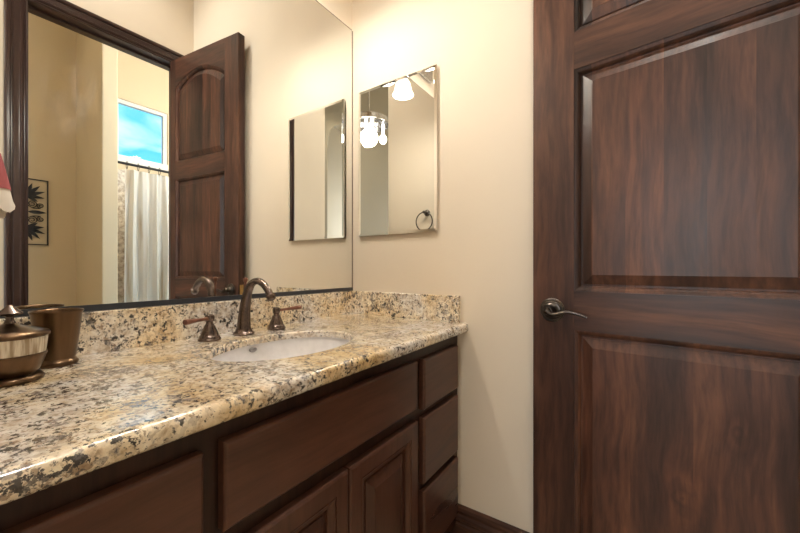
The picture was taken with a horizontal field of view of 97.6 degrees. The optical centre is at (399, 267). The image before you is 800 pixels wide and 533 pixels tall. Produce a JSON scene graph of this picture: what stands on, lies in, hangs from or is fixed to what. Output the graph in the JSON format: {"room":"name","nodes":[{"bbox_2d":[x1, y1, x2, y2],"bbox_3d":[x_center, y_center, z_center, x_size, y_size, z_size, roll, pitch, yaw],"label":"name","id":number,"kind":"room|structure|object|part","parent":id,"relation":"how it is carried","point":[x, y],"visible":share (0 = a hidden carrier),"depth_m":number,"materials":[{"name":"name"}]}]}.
{"room":"bathroom","nodes":[
{"label":"bathroom","id":0,"kind":"room"},
{"bbox_2d":[23,0,351,316],"bbox_3d":[-0.625,-0.749,1.149,0.114,3.620,1.258,0,0,34],"label":"wall","id":1,"kind":"structure","parent":0,"point":[342,9],"depth_m":1.57,"materials":[{"name":"beige paint"}]},
{"bbox_2d":[0,0,352,317],"bbox_3d":[-0.573,-0.501,1.114,0.010,1.212,1.256,0,0,34],"label":"wall mirror","id":2,"kind":"object","parent":1,"relation":"attached to","point":[153,152],"visible":1,"depth_m":0.99,"materials":[{"name":"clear mirror"}]},
{"bbox_2d":[0,291,353,355],"bbox_3d":[-0.565,0.155,1.108,0.020,0.101,1.258,0,0,34],"label":"backsplash","id":3,"kind":"structure","parent":1,"relation":"attached to","point":[115,329],"depth_m":0.99,"materials":[{"name":"stone"}]},
{"bbox_2d":[352,0,532,532],"bbox_3d":[0.426,-0.749,1.267,1.720,3.620,0.120,0,0,34],"label":"wall","id":4,"kind":"structure","parent":0,"point":[480,251],"depth_m":1.28,"materials":[{"name":"beige paint"}]},
{"bbox_2d":[359,64,436,235],"bbox_3d":[-0.019,-0.471,1.489,0.402,0.655,0.013,0,0,34],"label":"medicine cabinet","id":5,"kind":"object","parent":4,"relation":"attached to","point":[398,117],"visible":1,"depth_m":1.47,"materials":[{"name":"silver mirror"}]},
{"bbox_2d":[354,291,459,322],"bbox_3d":[0.008,0.155,1.467,0.523,0.101,0.020,0,0,34],"label":"backsplash","id":6,"kind":"structure","parent":4,"relation":"attached to","point":[446,308],"depth_m":1.43,"materials":[{"name":"stone"}]},
{"bbox_2d":[451,503,529,532],"bbox_3d":[0.608,0.979,1.060,0.991,0.165,0.018,0,0,34],"label":"baseboard","id":7,"kind":"structure","parent":4,"relation":"attached to","point":[468,520],"depth_m":1.28,"materials":[{"name":"brown wood"}]},
{"bbox_3d":[0.233,1.091,-0.280,5.500,0.060,6.600,0,0,34],"label":"floor","id":8,"kind":"structure","parent":0,"visible":0},
{"bbox_2d":[0,336,457,532],"bbox_3d":[-0.345,0.651,0.959,0.551,0.819,1.257,0,0,34],"label":"vanity cabinet","id":9,"kind":"object","parent":8,"relation":"on","point":[374,449],"visible":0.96,"depth_m":0.70,"materials":[{"name":"brown wood"}]},
{"bbox_3d":[-0.378,0.364,0.439,0.020,0.159,0.250,0,0,34],"label":"drawer","id":10,"kind":"part","parent":9,"relation":"part of","materials":[{"name":"brown wood"}]},
{"bbox_2d":[0,313,467,505],"bbox_3d":[-0.335,0.224,0.952,0.575,0.036,1.258,0,0,34],"label":"countertop","id":11,"kind":"structure","parent":9,"relation":"on","point":[103,409],"depth_m":0.60,"materials":[{"name":"stone"}]},
{"bbox_2d":[0,305,50,387],"bbox_3d":[-0.708,0.137,0.635,0.106,0.139,0.106,0,0,34],"label":"jar","id":12,"kind":"object","parent":11,"relation":"on","point":[23,348],"visible":1,"depth_m":0.62,"materials":[{"name":"brown metal"}]},
{"bbox_3d":[-0.708,0.084,0.635,0.035,0.034,0.035,0,0,34],"label":"knob","id":13,"kind":"part","parent":12,"relation":"part of","materials":[{"name":"brown metal"}]},
{"bbox_2d":[0,349,47,379],"bbox_3d":[-0.708,0.174,0.635,0.098,0.039,0.098,0,0,34],"label":"bowl","id":14,"kind":"object","parent":12,"relation":"attached to","point":[19,364],"depth_m":0.62,"materials":[{"name":"brown metal"}]},
{"bbox_3d":[-0.708,0.113,0.635,0.106,0.027,0.106,0,0,34],"label":"lid","id":15,"kind":"part","parent":12,"relation":"part of","materials":[{"name":"brown metal"}]},
{"bbox_2d":[28,308,83,368],"bbox_3d":[-0.731,0.148,0.746,0.086,0.116,0.086,0,0,34],"label":"tumbler","id":16,"kind":"object","parent":11,"relation":"on","point":[64,324],"visible":0.84,"depth_m":0.73,"materials":[{"name":"brown metal"}]},
{"bbox_2d":[182,277,301,341],"bbox_3d":[-0.432,0.117,1.062,0.181,0.177,0.396,0,0,34],"label":"faucet","id":17,"kind":"object","parent":11,"relation":"on","point":[209,333],"visible":1,"depth_m":1.06,"materials":[{"name":"brown metal"}]},
{"bbox_3d":[-0.552,0.142,0.955,0.018,0.015,0.087,0,0,13],"label":"lever","id":18,"kind":"part","parent":17,"relation":"part of","materials":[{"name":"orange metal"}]},
{"bbox_3d":[-0.543,0.169,0.998,0.060,0.074,0.060,0,0,34],"label":"handle","id":19,"kind":"part","parent":17,"relation":"part of","materials":[{"name":"brown metal"}]},
{"bbox_3d":[-0.482,0.075,1.091,0.013,0.092,0.013,0,0,7],"label":"lift rod","id":20,"kind":"part","parent":17,"relation":"part of","materials":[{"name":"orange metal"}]},
{"bbox_3d":[-0.438,0.117,1.056,0.178,0.177,0.062,0,0,34],"label":"spout","id":21,"kind":"part","parent":17,"relation":"part of","materials":[{"name":"brown metal"}]},
{"bbox_3d":[-0.417,0.169,1.182,0.060,0.074,0.060,0,0,34],"label":"handle","id":22,"kind":"part","parent":17,"relation":"part of","materials":[{"name":"brown metal"}]},
{"bbox_3d":[-0.385,0.141,1.214,0.091,0.018,0.018,0,0,-44],"label":"lever","id":23,"kind":"part","parent":17,"relation":"part of","materials":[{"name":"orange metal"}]},
{"bbox_2d":[212,337,349,361],"bbox_3d":[-0.308,0.302,0.961,0.321,0.149,0.451,0,0,34],"label":"sink","id":24,"kind":"object","parent":11,"relation":"in","point":[287,348],"visible":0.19,"depth_m":1.10,"materials":[{"name":"white ceramic"}]},
{"bbox_3d":[-0.207,0.700,0.690,0.020,0.472,0.293,0,0,34],"label":"door","id":25,"kind":"part","parent":9,"relation":"part of","materials":[{"name":"brown wood"}]},
{"bbox_3d":[-0.206,0.700,0.688,0.014,0.372,0.193,0,0,34],"label":"raised panel","id":26,"kind":"part","parent":9,"relation":"part of","materials":[{"name":"brown wood"}]},
{"bbox_3d":[-0.121,0.354,0.816,0.020,0.146,0.599,0,0,34],"label":"false drawer","id":27,"kind":"part","parent":9,"relation":"part of","materials":[{"name":"brown wood"}]},
{"bbox_3d":[-0.037,0.700,0.940,0.020,0.472,0.304,0,0,34],"label":"door","id":28,"kind":"part","parent":9,"relation":"part of","materials":[{"name":"brown wood"}]},
{"bbox_3d":[-0.036,0.700,0.939,0.014,0.372,0.204,0,0,34],"label":"raised panel","id":29,"kind":"part","parent":9,"relation":"part of","materials":[{"name":"brown wood"}]},
{"bbox_3d":[0.138,0.805,1.198,0.020,0.212,0.250,0,0,34],"label":"drawer","id":30,"kind":"part","parent":9,"relation":"part of","materials":[{"name":"brown wood"}]},
{"bbox_3d":[0.138,0.572,1.198,0.020,0.206,0.250,0,0,34],"label":"drawer","id":31,"kind":"part","parent":9,"relation":"part of","materials":[{"name":"brown wood"}]},
{"bbox_3d":[0.138,0.364,1.198,0.020,0.159,0.250,0,0,34],"label":"drawer","id":32,"kind":"part","parent":9,"relation":"part of","materials":[{"name":"brown wood"}]},
{"bbox_3d":[-1.208,-0.749,0.713,2.000,3.620,0.120,0,0,34],"label":"wall","id":33,"kind":"structure","parent":0,"visible":0},
{"bbox_3d":[-0.656,-0.381,0.449,0.157,0.178,0.064,0,0,34],"label":"towel ring","id":34,"kind":"object","parent":33,"relation":"attached to","visible":0},
{"bbox_2d":[0,153,14,218],"bbox_3d":[-0.629,-0.193,0.483,0.217,0.229,0.124,0,0,34],"label":"hand towel","id":35,"kind":"object","parent":34,"relation":"hanging from","point":[7,204],"visible":1,"depth_m":0.49,"materials":[{"name":"fabric"}]},
{"bbox_3d":[0.719,-0.749,0.235,0.120,3.620,1.258,0,0,34],"label":"wall","id":36,"kind":"structure","parent":0,"visible":0},
{"bbox_2d":[533,0,799,532],"bbox_3d":[0.670,-0.162,0.888,0.675,2.429,0.110,0,0,42],"label":"door","id":37,"kind":"structure","parent":36,"relation":"in","point":[666,133],"depth_m":0.89,"materials":[{"name":"brown wood"}]},
{"bbox_3d":[0.453,0.128,1.055,0.073,0.073,0.040,0,0,42],"label":"handle","id":38,"kind":"part","parent":37,"relation":"part of","materials":[{"name":"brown metal"}]},
{"bbox_3d":[0.473,0.131,1.004,0.022,0.027,0.116,0,0,-45],"label":"lever","id":39,"kind":"part","parent":37,"relation":"part of","materials":[{"name":"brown metal"}]},
{"bbox_3d":[0.709,-0.981,0.885,0.487,0.573,0.044,0,0,42],"label":"panel","id":40,"kind":"part","parent":37,"relation":"part of","materials":[{"name":"brown wood"}]},
{"bbox_3d":[0.709,-0.639,0.885,0.487,0.110,0.044,0,0,42],"label":"rail","id":41,"kind":"part","parent":37,"relation":"part of","materials":[{"name":"brown wood"}]},
{"bbox_3d":[0.709,0.125,0.885,0.487,0.114,0.044,0,0,42],"label":"rail","id":42,"kind":"part","parent":37,"relation":"part of","materials":[{"name":"brown wood"}]},
{"bbox_3d":[0.709,-0.258,0.885,0.487,0.652,0.044,0,0,42],"label":"panel","id":43,"kind":"part","parent":37,"relation":"part of","materials":[{"name":"brown wood"}]},
{"bbox_3d":[0.709,0.504,0.885,0.487,0.644,0.044,0,0,42],"label":"panel","id":44,"kind":"part","parent":37,"relation":"part of","materials":[{"name":"brown wood"}]}
]}

